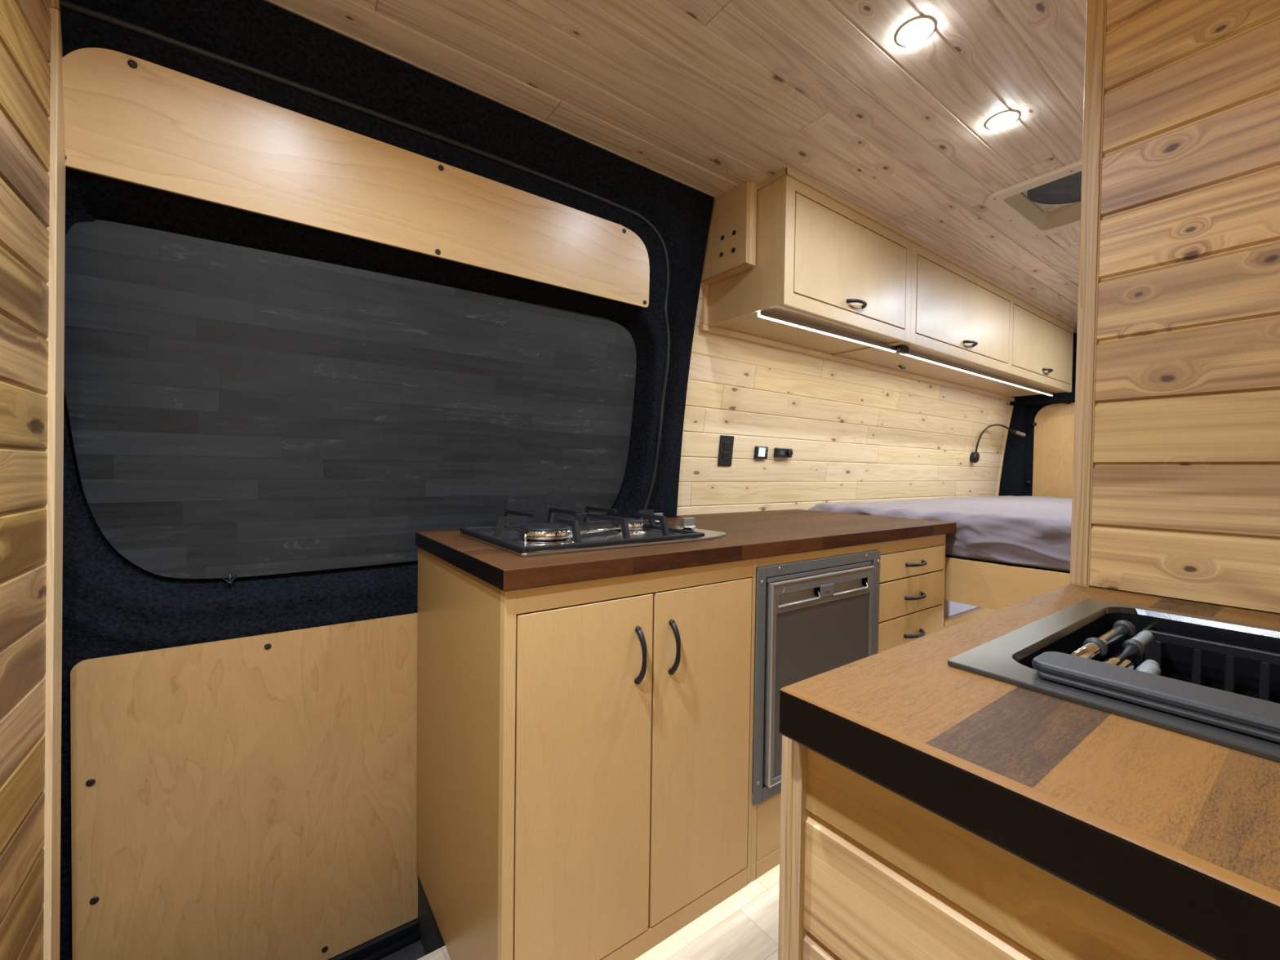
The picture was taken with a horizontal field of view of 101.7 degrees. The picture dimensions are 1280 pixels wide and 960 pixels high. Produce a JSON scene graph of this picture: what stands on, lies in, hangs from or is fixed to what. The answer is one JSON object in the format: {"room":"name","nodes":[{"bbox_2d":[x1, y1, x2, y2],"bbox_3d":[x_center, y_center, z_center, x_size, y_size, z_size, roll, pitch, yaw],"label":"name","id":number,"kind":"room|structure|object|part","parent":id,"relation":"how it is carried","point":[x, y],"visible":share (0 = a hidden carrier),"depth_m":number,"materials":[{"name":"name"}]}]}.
{"room":"vehicle interior","nodes":[
{"label":"vehicle interior","id":0,"kind":"room"},
{"bbox_2d":[0,0,51,959],"bbox_3d":[-0.509,0.051,0.221,0.004,1.955,1.633,0,1,-36],"label":"wall","id":1,"kind":"structure","parent":0,"point":[24,24],"depth_m":0.76,"materials":[{"name":"brown wood"}]},
{"bbox_2d":[41,7,65,959],"bbox_3d":[-0.982,0.116,0.853,0.043,1.790,0.132,0,1,-36],"label":"trim","id":2,"kind":"structure","parent":1,"relation":"attached to","point":[56,228],"depth_m":0.86,"materials":[{"name":"brown wood"}]},
{"bbox_2d":[50,0,61,13],"bbox_3d":[-0.996,-0.863,0.872,0.044,0.165,0.059,0,1,-36],"label":"trim","id":3,"kind":"structure","parent":1,"relation":"attached to","point":[54,3],"depth_m":0.86,"materials":[{"name":"brown wood"}]},
{"bbox_2d":[417,863,779,959],"bbox_3d":[1.417,1.041,1.776,5.620,0.030,1.880,0,1,-36],"label":"floor","id":4,"kind":"structure","parent":0,"point":[744,926],"depth_m":1.18,"materials":[{"name":"wood"}]},
{"bbox_2d":[376,875,444,959],"bbox_3d":[-0.890,1.105,0.989,0.962,0.189,0.345,0,1,-36],"label":"step","id":5,"kind":"structure","parent":4,"relation":"on","point":[431,940],"depth_m":1.29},
{"bbox_2d":[416,546,755,959],"bbox_3d":[-0.145,0.594,1.271,0.610,0.840,0.617,0,1,-36],"label":"base cabinet","id":6,"kind":"object","parent":4,"relation":"on","point":[584,753],"visible":0.97,"depth_m":1.01,"materials":[{"name":"brown wood"}]},
{"bbox_3d":[-0.399,0.594,1.116,0.019,0.839,0.570,0,1,-36],"label":"panel","id":7,"kind":"part","parent":6,"relation":"part of","materials":[{"name":"brown wood"}]},
{"bbox_3d":[-0.099,0.567,0.970,0.284,0.679,0.019,0,1,-36],"label":"door","id":8,"kind":"part","parent":6,"relation":"part of","materials":[{"name":"brown wood"}]},
{"bbox_3d":[0.002,0.342,1.008,0.013,0.114,0.030,0,1,-36],"label":"handle","id":9,"kind":"part","parent":6,"relation":"part of","materials":[{"name":"black metal"}]},
{"bbox_3d":[0.071,0.342,1.058,0.013,0.114,0.030,0,1,-36],"label":"handle","id":10,"kind":"part","parent":6,"relation":"part of","materials":[{"name":"black metal"}]},
{"bbox_3d":[0.136,0.567,1.140,0.283,0.679,0.019,0,1,-36],"label":"door","id":11,"kind":"part","parent":6,"relation":"part of","materials":[{"name":"brown wood"}]},
{"bbox_2d":[750,542,879,882],"bbox_3d":[0.310,0.594,1.615,0.530,0.839,0.580,0,1,-36],"label":"housing","id":12,"kind":"object","parent":4,"relation":"on","point":[766,815],"visible":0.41,"depth_m":1.27,"materials":[{"name":"brown wood"}]},
{"bbox_3d":[0.472,0.844,1.392,0.530,0.213,0.018,0,1,-36],"label":"frame","id":13,"kind":"part","parent":12,"relation":"part of","materials":[{"name":"brown wood"}]},
{"bbox_3d":[0.471,0.842,1.392,0.490,0.137,0.018,0,1,-36],"label":"access panel","id":14,"kind":"part","parent":12,"relation":"part of","materials":[{"name":"brown wood"}]},
{"bbox_2d":[752,550,879,805],"bbox_3d":[0.345,0.479,1.564,0.528,0.562,0.497,0,1,-36],"label":"refrigerator","id":15,"kind":"object","parent":12,"relation":"in","point":[813,617],"visible":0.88,"depth_m":1.30,"materials":[{"name":"grey metal"}]},
{"bbox_3d":[0.481,0.238,1.370,0.448,0.010,0.012,0,1,-36],"label":"rail","id":16,"kind":"part","parent":15,"relation":"part of","materials":[{"name":"grey metal"}]},
{"bbox_3d":[0.484,0.518,1.370,0.404,0.396,0.006,0,1,-36],"label":"door panel","id":17,"kind":"part","parent":15,"relation":"part of","materials":[{"name":"grey metal"}]},
{"bbox_3d":[0.480,0.193,1.379,0.529,0.023,0.018,0,1,-36],"label":"rail","id":18,"kind":"part","parent":12,"relation":"part of","materials":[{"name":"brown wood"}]},
{"bbox_2d":[869,533,945,653],"bbox_3d":[0.691,0.594,1.898,0.420,0.840,0.649,0,1,-36],"label":"base cabinet","id":19,"kind":"object","parent":4,"relation":"on","point":[912,576],"visible":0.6,"depth_m":1.64,"materials":[{"name":"brown wood"}]},
{"bbox_2d":[415,509,955,591],"bbox_3d":[0.240,0.156,1.590,1.622,0.036,0.663,0,1,-36],"label":"countertop","id":20,"kind":"structure","parent":19,"relation":"on","point":[753,535],"depth_m":1.18,"materials":[{"name":"brown wood"}]},
{"bbox_2d":[459,506,726,556],"bbox_3d":[-0.096,0.108,1.293,0.580,0.061,0.388,0,1,-36],"label":"gas stove","id":21,"kind":"object","parent":20,"relation":"on","point":[564,535],"visible":1,"depth_m":1.17,"materials":[{"name":"metal"}]},
{"bbox_3d":[-0.205,0.128,1.147,0.149,0.010,0.149,0,1,-36],"label":"burner","id":22,"kind":"part","parent":21,"relation":"part of","materials":[{"name":"silver metal"}]},
{"bbox_3d":[-0.097,0.135,1.294,0.580,0.007,0.388,0,1,-36],"label":"steel plate","id":23,"kind":"part","parent":21,"relation":"part of","materials":[{"name":"metal"}]},
{"bbox_3d":[-0.031,0.127,1.322,0.095,0.010,0.095,0,1,-36],"label":"burner","id":24,"kind":"part","parent":21,"relation":"part of","materials":[{"name":"silver metal"}]},
{"bbox_3d":[0.047,0.108,1.509,0.042,0.024,0.042,0,1,-36],"label":"knob","id":25,"kind":"part","parent":21,"relation":"part of","materials":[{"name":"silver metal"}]},
{"bbox_3d":[0.125,0.129,1.368,0.034,0.010,0.034,0,1,-36],"label":"knob","id":26,"kind":"part","parent":21,"relation":"part of","materials":[{"name":"black plastic"}]},
{"bbox_3d":[0.125,0.112,1.367,0.042,0.024,0.042,0,1,-36],"label":"knob","id":27,"kind":"part","parent":21,"relation":"part of","materials":[{"name":"silver metal"}]},
{"bbox_3d":[0.858,0.541,1.664,0.398,0.233,0.019,0,1,-36],"label":"drawer","id":28,"kind":"part","parent":19,"relation":"part of","materials":[{"name":"brown wood"}]},
{"bbox_3d":[0.860,0.364,1.660,0.398,0.112,0.019,0,1,-36],"label":"drawer","id":29,"kind":"part","parent":19,"relation":"part of","materials":[{"name":"brown wood"}]},
{"bbox_3d":[0.862,0.262,1.658,0.398,0.081,0.019,0,1,-36],"label":"drawer","id":30,"kind":"part","parent":19,"relation":"part of","materials":[{"name":"brown wood"}]},
{"bbox_3d":[0.875,0.487,1.646,0.114,0.013,0.030,0,1,-36],"label":"handle","id":31,"kind":"part","parent":19,"relation":"part of","materials":[{"name":"black metal"}]},
{"bbox_3d":[0.876,0.368,1.644,0.114,0.013,0.030,0,1,-36],"label":"handle","id":32,"kind":"part","parent":19,"relation":"part of","materials":[{"name":"black metal"}]},
{"bbox_3d":[0.878,0.264,1.642,0.114,0.013,0.030,0,1,-36],"label":"handle","id":33,"kind":"part","parent":19,"relation":"part of","materials":[{"name":"black metal"}]},
{"bbox_2d":[777,734,1216,959],"bbox_3d":[0.552,0.622,0.378,0.662,0.838,0.604,0,1,-36],"label":"base cabinet","id":34,"kind":"object","parent":4,"relation":"on","point":[868,872],"visible":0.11,"depth_m":0.34,"materials":[{"name":"brown wood"}]},
{"bbox_3d":[0.130,0.615,0.431,0.042,0.838,0.022,0,1,-36],"label":"corner post","id":35,"kind":"part","parent":34,"relation":"part of","materials":[{"name":"brown wood"}]},
{"bbox_2d":[778,583,1279,959],"bbox_3d":[0.556,0.184,0.361,0.683,0.036,0.592,0,1,-36],"label":"countertop","id":36,"kind":"structure","parent":34,"relation":"on","point":[1179,833],"depth_m":0.29,"materials":[{"name":"brown wood"}]},
{"bbox_2d":[947,598,1279,762],"bbox_3d":[0.578,0.251,0.363,0.406,0.180,0.516,0,1,-36],"label":"sink","id":37,"kind":"object","parent":36,"relation":"in","point":[1007,658],"visible":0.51,"depth_m":0.55,"materials":[{"name":"black metal"}]},
{"bbox_3d":[0.580,0.250,0.368,0.344,0.180,0.452,0,1,-36],"label":"bowl","id":38,"kind":"part","parent":37,"relation":"part of","materials":[{"name":"black metal"}]},
{"bbox_2d":[1031,620,1279,742],"bbox_3d":[0.552,0.170,0.315,0.276,0.040,0.453,0,1,-36],"label":"drying rack","id":39,"kind":"object","parent":37,"relation":"on","point":[1115,677],"visible":0.99,"depth_m":0.38,"materials":[{"name":"grey plastic"}]},
{"bbox_3d":[0.429,0.157,0.490,0.200,0.011,0.011,0,1,-36],"label":"rod","id":40,"kind":"part","parent":39,"relation":"part of","materials":[{"name":"silver metal"}]},
{"bbox_3d":[0.425,0.167,0.470,0.160,0.011,0.011,0,1,-36],"label":"rod","id":41,"kind":"part","parent":39,"relation":"part of","materials":[{"name":"silver metal"}]},
{"bbox_3d":[0.395,0.161,0.434,0.070,0.010,0.010,0,1,-36],"label":"rod","id":42,"kind":"part","parent":39,"relation":"part of","materials":[{"name":"silver metal"}]},
{"bbox_2d":[1141,624,1279,701],"bbox_3d":[0.706,0.219,0.445,0.038,0.088,0.402,0,1,-36],"label":"basket","id":43,"kind":"object","parent":37,"relation":"in","point":[1153,649],"visible":0.44,"depth_m":0.55,"materials":[{"name":"black plastic"}]},
{"bbox_2d":[943,555,1088,629],"bbox_3d":[2.100,0.653,2.243,2.145,0.748,1.790,0,1,-36],"label":"platform","id":44,"kind":"object","parent":4,"relation":"on","point":[988,586],"visible":0.12,"depth_m":1.72,"materials":[{"name":"brown wood"}]},
{"bbox_2d":[807,495,1071,572],"bbox_3d":[2.106,0.196,2.228,2.173,0.164,1.770,0,1,-36],"label":"mattress","id":45,"kind":"object","parent":44,"relation":"on","point":[1034,531],"visible":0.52,"depth_m":1.77,"materials":[{"name":"grey fabric"}]},
{"bbox_2d":[943,600,977,617],"bbox_3d":[1.217,0.423,2.170,0.500,0.144,0.360,0,1,-36],"label":"storage bin","id":46,"kind":"object","parent":44,"relation":"on","point":[950,608],"visible":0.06,"depth_m":1.91,"materials":[{"name":"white plastic"}]},
{"bbox_2d":[943,606,992,626],"bbox_3d":[1.758,0.500,2.714,2.145,0.015,0.618,0,1,-36],"label":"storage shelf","id":47,"kind":"object","parent":44,"relation":"attached to","point":[967,615],"depth_m":1.94,"materials":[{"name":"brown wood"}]},
{"bbox_3d":[1.932,0.769,2.500,2.115,0.500,0.018,0,1,-36],"label":"support panel","id":48,"kind":"part","parent":44,"relation":"part of","materials":[{"name":"brown wood"}]},
{"bbox_2d":[263,0,1086,333],"bbox_3d":[1.317,-0.928,1.573,5.220,0.003,1.760,0,1,-36],"label":"ceiling","id":49,"kind":"structure","parent":0,"point":[711,98],"depth_m":1.24,"materials":[{"name":"brown wood"}]},
{"bbox_2d":[895,15,935,46],"bbox_3d":[0.570,-0.928,1.079,0.074,0.023,0.074,0,1,-36],"label":"recessed light","id":50,"kind":"object","parent":49,"relation":"in","point":[917,30],"visible":1,"depth_m":1.07,"materials":[{"name":"beige plastic"}]},
{"bbox_2d":[985,109,1020,129],"bbox_3d":[0.934,-0.928,1.344,0.074,0.023,0.074,0,1,-36],"label":"recessed light","id":51,"kind":"object","parent":49,"relation":"in","point":[1002,120],"visible":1,"depth_m":1.33,"materials":[{"name":"beige plastic"}]},
{"bbox_2d":[984,159,1082,236],"bbox_3d":[1.448,-0.962,1.668,0.467,0.100,0.472,0,1,-36],"label":"fan","id":52,"kind":"object","parent":49,"relation":"attached to","point":[1049,202],"visible":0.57,"depth_m":1.79,"materials":[{"name":"beige plastic"}]},
{"bbox_2d":[676,281,1011,515],"bbox_3d":[1.358,-0.270,2.700,2.909,1.356,0.174,0,1,-36],"label":"wall","id":53,"kind":"structure","parent":0,"point":[854,433],"depth_m":2.36,"materials":[{"name":"beige wood"}]},
{"bbox_2d":[59,0,714,959],"bbox_3d":[-0.573,0.118,1.299,1.840,2.120,0.209,0,1,-36],"label":"door","id":54,"kind":"structure","parent":53,"relation":"in","point":[332,300],"depth_m":1.17,"materials":[{"name":"black fabric"}]},
{"bbox_3d":[-0.717,0.741,1.251,0.890,0.797,0.007,0,1,-36],"label":"panel","id":55,"kind":"part","parent":54,"relation":"part of","materials":[{"name":"brown wood"}]},
{"bbox_3d":[-0.483,-0.647,1.252,1.274,0.216,0.029,0,1,-36],"label":"panel","id":56,"kind":"part","parent":54,"relation":"part of","materials":[{"name":"brown wood"}]},
{"bbox_2d":[699,284,709,324],"bbox_3d":[0.230,-0.621,1.849,0.020,0.139,0.027,0,1,-36],"label":"cleat","id":57,"kind":"object","parent":53,"relation":"attached to","point":[704,313],"visible":0.98,"depth_m":1.84,"materials":[{"name":"brown wood"}]},
{"bbox_2d":[717,435,733,466],"bbox_3d":[0.335,-0.114,2.035,0.074,0.118,0.018,0,1,-36],"label":"wall outlet","id":58,"kind":"object","parent":53,"relation":"attached to","point":[726,442],"visible":1,"depth_m":2.03,"materials":[{"name":"black plastic"}]},
{"bbox_2d":[722,452,729,460],"bbox_3d":[0.336,-0.093,2.034,0.034,0.030,0.006,0,1,-36],"label":"socket","id":59,"kind":"object","parent":58,"relation":"attached to","point":[726,455],"depth_m":2.03,"materials":[{"name":"black plastic"}]},
{"bbox_2d":[723,441,730,449],"bbox_3d":[0.339,-0.134,2.029,0.034,0.030,0.006,0,1,-36],"label":"socket","id":60,"kind":"object","parent":58,"relation":"attached to","point":[726,445],"depth_m":2.03,"materials":[{"name":"black plastic"}]},
{"bbox_2d":[754,446,768,458],"bbox_3d":[0.500,-0.113,2.150,0.072,0.051,0.018,0,1,-36],"label":"gauge","id":61,"kind":"object","parent":53,"relation":"attached to","point":[760,452],"visible":1,"depth_m":2.14,"materials":[{"name":"black plastic"}]},
{"bbox_2d":[773,447,792,457],"bbox_3d":[0.615,-0.116,2.224,0.102,0.040,0.032,0,1,-36],"label":"control panel","id":62,"kind":"object","parent":53,"relation":"attached to","point":[778,452],"visible":1,"depth_m":2.21,"materials":[{"name":"black plastic"}]},
{"bbox_2d":[707,167,914,355],"bbox_3d":[0.649,-0.740,1.929,0.763,0.405,0.385,0,1,-36],"label":"upper cabinet","id":63,"kind":"object","parent":53,"relation":"attached to","point":[823,259],"visible":0.94,"depth_m":1.75,"materials":[{"name":"brown wood"}]},
{"bbox_2d":[701,181,756,284],"bbox_3d":[0.292,-0.815,1.739,0.048,0.257,0.215,0,1,-36],"label":"panel","id":64,"kind":"object","parent":63,"relation":"attached to","point":[731,247],"visible":0.97,"depth_m":1.70,"materials":[{"name":"brown wood"}]},
{"bbox_3d":[0.337,-0.735,1.733,0.016,0.386,0.335,0,1,-36],"label":"panel","id":65,"kind":"part","parent":63,"relation":"part of","materials":[{"name":"brown wood"}]},
{"bbox_3d":[0.635,-0.554,1.954,0.725,0.012,0.334,0,1,-36],"label":"panel","id":66,"kind":"part","parent":63,"relation":"part of","materials":[{"name":"brown wood"}]},
{"bbox_2d":[756,310,896,352],"bbox_3d":[0.714,-0.535,1.907,0.813,0.021,0.017,0,1,-35],"label":"light strip","id":67,"kind":"object","parent":63,"relation":"attached to","point":[766,314],"visible":1,"depth_m":1.85,"materials":[{"name":"white plastic"}]},
{"bbox_3d":[0.741,-0.729,1.808,0.757,0.391,0.018,0,1,-36],"label":"frame","id":68,"kind":"part","parent":63,"relation":"part of","materials":[{"name":"brown wood"}]},
{"bbox_3d":[0.742,-0.732,1.808,0.665,0.303,0.018,0,1,-36],"label":"door","id":69,"kind":"part","parent":63,"relation":"part of","materials":[{"name":"brown wood"}]},
{"bbox_3d":[0.752,-0.608,1.790,0.109,0.014,0.032,0,1,-36],"label":"handle","id":70,"kind":"part","parent":63,"relation":"part of","materials":[{"name":"black metal"}]},
{"bbox_3d":[0.936,-0.735,2.168,0.016,0.386,0.335,0,1,-36],"label":"panel","id":71,"kind":"part","parent":63,"relation":"part of","materials":[{"name":"brown wood"}]},
{"bbox_2d":[699,324,1014,401],"bbox_3d":[1.374,-0.541,2.687,2.858,0.022,0.019,0,1,-36],"label":"cleat","id":72,"kind":"object","parent":53,"relation":"attached to","point":[703,327],"visible":1,"depth_m":2.30,"materials":[{"name":"brown wood"}]},
{"bbox_2d":[835,237,1075,397],"bbox_3d":[1.745,-0.740,2.725,1.944,0.405,0.385,0,1,-36],"label":"upper cabinet","id":73,"kind":"object","parent":53,"relation":"attached to","point":[960,315],"visible":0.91,"depth_m":2.45,"materials":[{"name":"brown wood"}]},
{"bbox_3d":[0.950,-0.735,2.178,0.016,0.386,0.335,0,1,-36],"label":"panel","id":74,"kind":"part","parent":73,"relation":"part of","materials":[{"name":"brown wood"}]},
{"bbox_2d":[895,345,909,354],"bbox_3d":[1.071,-0.531,2.129,0.065,0.028,0.026,0,1,-36],"label":"light switch","id":75,"kind":"object","parent":73,"relation":"attached to","point":[902,349],"visible":1,"depth_m":2.12,"materials":[{"name":"black plastic"}]},
{"bbox_3d":[1.728,-0.554,2.748,1.912,0.012,0.334,0,1,-36],"label":"panel","id":76,"kind":"part","parent":73,"relation":"part of","materials":[{"name":"brown wood"}]},
{"bbox_3d":[1.455,-0.732,2.326,0.920,0.303,0.018,0,1,-36],"label":"door","id":77,"kind":"part","parent":73,"relation":"part of","materials":[{"name":"brown wood"}]},
{"bbox_3d":[1.474,-0.608,2.314,0.109,0.014,0.032,0,1,-36],"label":"handle","id":78,"kind":"part","parent":73,"relation":"part of","materials":[{"name":"black metal"}]},
{"bbox_2d":[899,350,1053,395],"bbox_3d":[1.826,-0.535,2.710,1.840,0.021,0.017,0,1,-36],"label":"light strip","id":79,"kind":"object","parent":73,"relation":"attached to","point":[913,354],"visible":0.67,"depth_m":2.56,"materials":[{"name":"white plastic"}]},
{"bbox_3d":[1.834,-0.729,2.602,1.944,0.391,0.018,0,1,-36],"label":"frame","id":80,"kind":"part","parent":73,"relation":"part of","materials":[{"name":"brown wood"}]},
{"bbox_3d":[2.510,-0.735,3.311,0.016,0.386,0.335,0,1,-36],"label":"panel","id":81,"kind":"part","parent":73,"relation":"part of","materials":[{"name":"brown wood"}]},
{"bbox_3d":[2.237,-0.732,2.893,0.912,0.303,0.018,0,1,-36],"label":"door","id":82,"kind":"part","parent":73,"relation":"part of","materials":[{"name":"brown wood"}]},
{"bbox_3d":[2.263,-0.608,2.887,0.109,0.014,0.032,0,1,-36],"label":"handle","id":83,"kind":"part","parent":73,"relation":"part of","materials":[{"name":"black metal"}]},
{"bbox_2d":[969,424,1026,462],"bbox_3d":[2.314,-0.234,3.369,0.458,0.253,0.055,0,1,-17],"label":"reading lamp","id":84,"kind":"object","parent":53,"relation":"attached to","point":[975,456],"visible":1,"depth_m":3.31,"materials":[{"name":"black plastic"}]},
{"bbox_3d":[2.288,-0.265,3.353,0.340,0.190,0.029,0,1,-19],"label":"flexible arm","id":85,"kind":"part","parent":84,"relation":"part of","materials":[{"name":"black metal"}]},
{"bbox_2d":[995,405,1013,495],"bbox_3d":[2.512,-0.194,3.599,0.025,0.800,0.133,0,1,-36],"label":"trim","id":86,"kind":"structure","parent":53,"relation":"attached to","point":[1012,406],"depth_m":3.59,"materials":[{"name":"brown wood"}]},
{"bbox_2d":[998,333,1076,497],"bbox_3d":[3.009,0.046,2.953,0.140,1.960,1.960,0,1,-36],"label":"door","id":87,"kind":"structure","parent":53,"relation":"in","point":[1040,463],"depth_m":3.47,"materials":[{"name":"black fabric"}]},
{"bbox_3d":[2.849,-0.013,3.236,0.008,0.962,0.687,0,1,-36],"label":"panel","id":88,"kind":"part","parent":87,"relation":"part of","materials":[{"name":"brown wood"}]},
{"bbox_2d":[1088,0,1279,614],"bbox_3d":[0.858,0.064,0.564,0.035,1.955,0.571,0,1,-36],"label":"wall partition","id":89,"kind":"structure","parent":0,"point":[1186,481],"depth_m":0.70,"materials":[{"name":"brown wood"}]},
{"bbox_2d":[1069,0,1106,585],"bbox_3d":[0.691,-0.381,0.794,0.045,1.080,0.023,0,1,-36],"label":"trim","id":90,"kind":"structure","parent":89,"relation":"attached to","point":[1096,10],"depth_m":0.78,"materials":[{"name":"brown wood"}]}
]}

